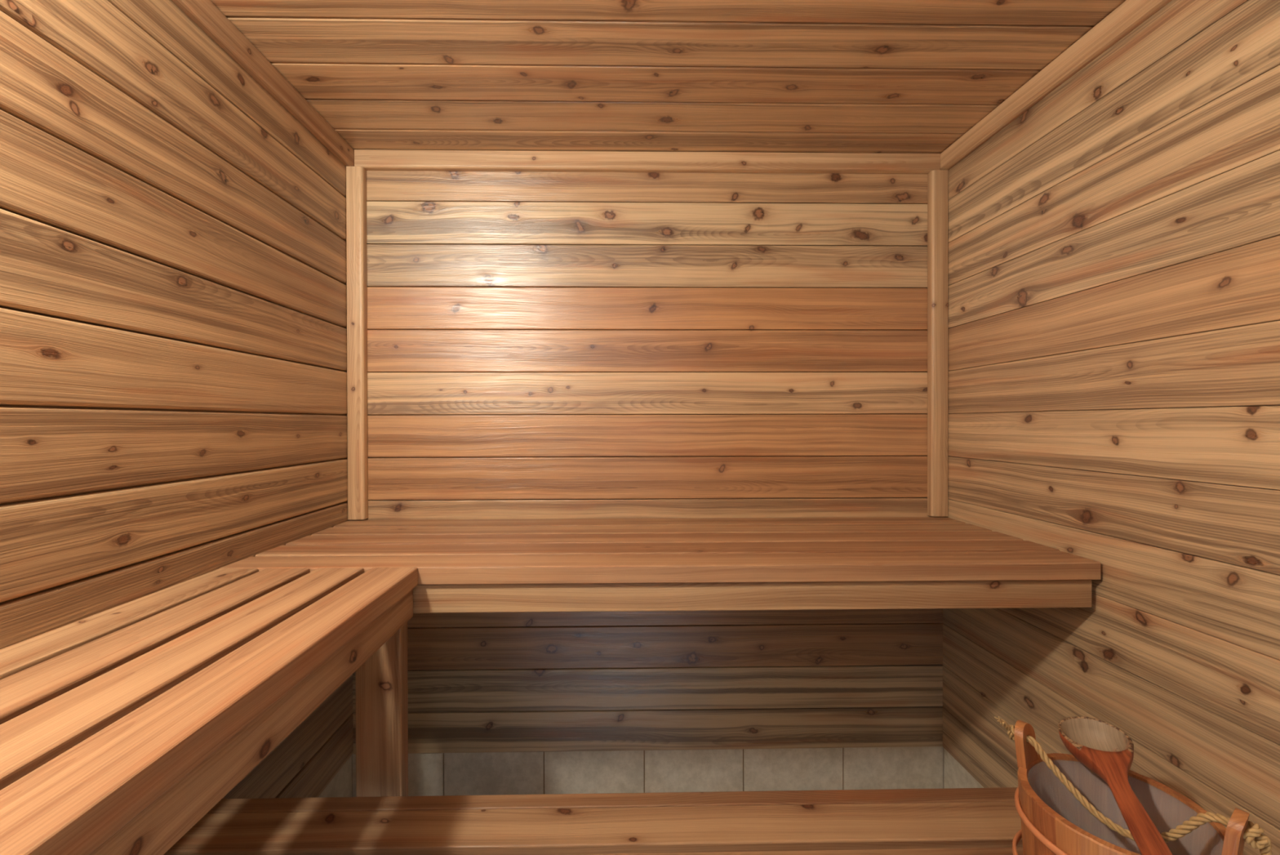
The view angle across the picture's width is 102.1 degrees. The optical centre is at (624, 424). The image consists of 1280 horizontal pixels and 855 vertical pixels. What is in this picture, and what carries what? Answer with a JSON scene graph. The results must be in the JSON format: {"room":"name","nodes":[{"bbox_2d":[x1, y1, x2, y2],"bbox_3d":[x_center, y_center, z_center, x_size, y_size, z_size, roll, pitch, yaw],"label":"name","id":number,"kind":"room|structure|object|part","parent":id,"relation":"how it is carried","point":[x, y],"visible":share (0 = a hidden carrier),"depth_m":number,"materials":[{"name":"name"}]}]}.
{"room":"spa","nodes":[
{"label":"spa","id":0,"kind":"room"},
{"bbox_2d":[0,0,353,798],"bbox_3d":[-0.857,0.219,0.600,0.046,2.180,2.026,0,0,-1],"label":"wall","id":1,"kind":"structure","parent":0,"point":[173,263],"depth_m":0.93,"materials":[{"name":"brown wood"}]},
{"bbox_2d":[171,0,354,166],"bbox_3d":[-0.824,-0.812,0.595,0.022,0.054,2.024,0,0,-1],"label":"trim","id":2,"kind":"structure","parent":1,"relation":"attached to","point":[203,13],"depth_m":1.18,"materials":[{"name":"brown wood"}]},
{"bbox_2d":[318,755,351,796],"bbox_3d":[-0.843,1.171,0.672,0.012,0.274,1.895,0,0,-1],"label":"baseboard","id":3,"kind":"structure","parent":1,"relation":"attached to","point":[340,785],"depth_m":1.56,"materials":[{"name":"tile"}]},
{"bbox_2d":[346,170,943,753],"bbox_3d":[0.080,0.212,1.652,1.924,2.180,0.046,0,0,-1],"label":"wall","id":4,"kind":"structure","parent":0,"point":[541,344],"depth_m":1.63,"materials":[{"name":"brown wood"}]},
{"bbox_2d":[346,166,368,519],"bbox_3d":[-0.826,-0.249,1.596,0.050,1.080,0.028,0,0,-1],"label":"trim","id":5,"kind":"structure","parent":4,"relation":"attached to","point":[356,176],"depth_m":1.58,"materials":[{"name":"brown wood"}]},
{"bbox_2d":[354,149,940,173],"bbox_3d":[0.079,-0.819,1.612,1.816,0.054,0.022,0,0,-1],"label":"trim","id":6,"kind":"structure","parent":4,"relation":"attached to","point":[368,159],"depth_m":1.60,"materials":[{"name":"brown wood"}]},
{"bbox_2d":[351,746,943,796],"bbox_3d":[0.083,1.165,1.643,1.878,0.274,0.012,0,0,-1],"label":"baseboard","id":7,"kind":"structure","parent":4,"relation":"attached to","point":[479,773],"depth_m":1.64,"materials":[{"name":"tile"}]},
{"bbox_2d":[219,516,1100,613],"bbox_3d":[0.085,0.344,1.356,1.859,0.101,0.543,0,0,-1],"label":"bench","id":8,"kind":"object","parent":4,"relation":"attached to","point":[867,562],"visible":0.99,"depth_m":1.11,"materials":[{"name":"brown wood"}]},
{"bbox_2d":[927,169,948,516],"bbox_3d":[0.986,-0.254,1.627,0.050,1.080,0.028,0,0,-1],"label":"trim","id":9,"kind":"structure","parent":4,"relation":"attached to","point":[937,180],"depth_m":1.61,"materials":[{"name":"brown wood"}]},
{"bbox_2d":[209,0,1125,153],"bbox_3d":[0.096,-0.866,0.576,1.924,0.046,2.156,0,0,-1],"label":"ceiling","id":10,"kind":"structure","parent":0,"point":[741,76],"depth_m":1.21,"materials":[{"name":"brown wood"}]},
{"bbox_2d":[942,0,1279,854],"bbox_3d":[1.053,0.215,0.632,0.046,2.180,2.026,0,0,-1],"label":"wall","id":11,"kind":"structure","parent":0,"point":[1114,246],"depth_m":1.03,"materials":[{"name":"brown wood"}]},
{"bbox_2d":[943,747,983,787],"bbox_3d":[1.041,1.167,0.704,0.012,0.274,1.895,0,0,-1],"label":"baseboard","id":12,"kind":"structure","parent":11,"relation":"attached to","point":[955,775],"depth_m":1.59,"materials":[{"name":"tile"}]},
{"bbox_2d":[940,0,1172,169],"bbox_3d":[1.016,-0.817,0.626,0.022,0.054,2.024,0,0,-1],"label":"trim","id":13,"kind":"structure","parent":11,"relation":"attached to","point":[1131,14],"depth_m":1.19,"materials":[{"name":"brown wood"}]},
{"bbox_3d":[0.115,1.326,-0.250,1.904,0.030,3.810,0,0,-1],"label":"floor","id":14,"kind":"structure","parent":0,"visible":0},
{"bbox_2d":[0,567,417,854],"bbox_3d":[-0.621,0.804,0.360,0.410,1.009,1.526,0,0,-1],"label":"bench","id":15,"kind":"object","parent":14,"relation":"on","point":[123,726],"visible":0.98,"depth_m":0.63,"materials":[{"name":"brown wood"}]},
{"bbox_3d":[-0.517,0.820,1.104,0.096,0.969,0.037,0,0,-1],"label":"leg","id":16,"kind":"part","parent":15,"relation":"part of","materials":[{"name":"brown wood"}]},
{"bbox_2d":[163,786,1023,854],"bbox_3d":[0.096,1.025,0.824,1.858,0.559,0.455,0,0,-1],"label":"bench","id":17,"kind":"object","parent":14,"relation":"on","point":[935,820],"visible":0.8,"depth_m":0.96,"materials":[{"name":"brown wood"}]},
{"bbox_2d":[994,715,1271,854],"bbox_3d":[0.735,0.620,0.772,0.250,0.248,0.250,0,0,-3],"label":"pail","id":18,"kind":"object","parent":17,"relation":"on","point":[1064,807],"visible":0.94,"depth_m":0.80,"materials":[{"name":"brown wood"}]},
{"bbox_2d":[1057,715,1172,854],"bbox_3d":[0.697,0.545,0.719,0.093,0.070,0.437,0,0,31],"label":"ladle","id":19,"kind":"object","parent":18,"relation":"on","point":[1101,746],"visible":1,"depth_m":0.81,"materials":[{"name":"brown wood"}]}
]}

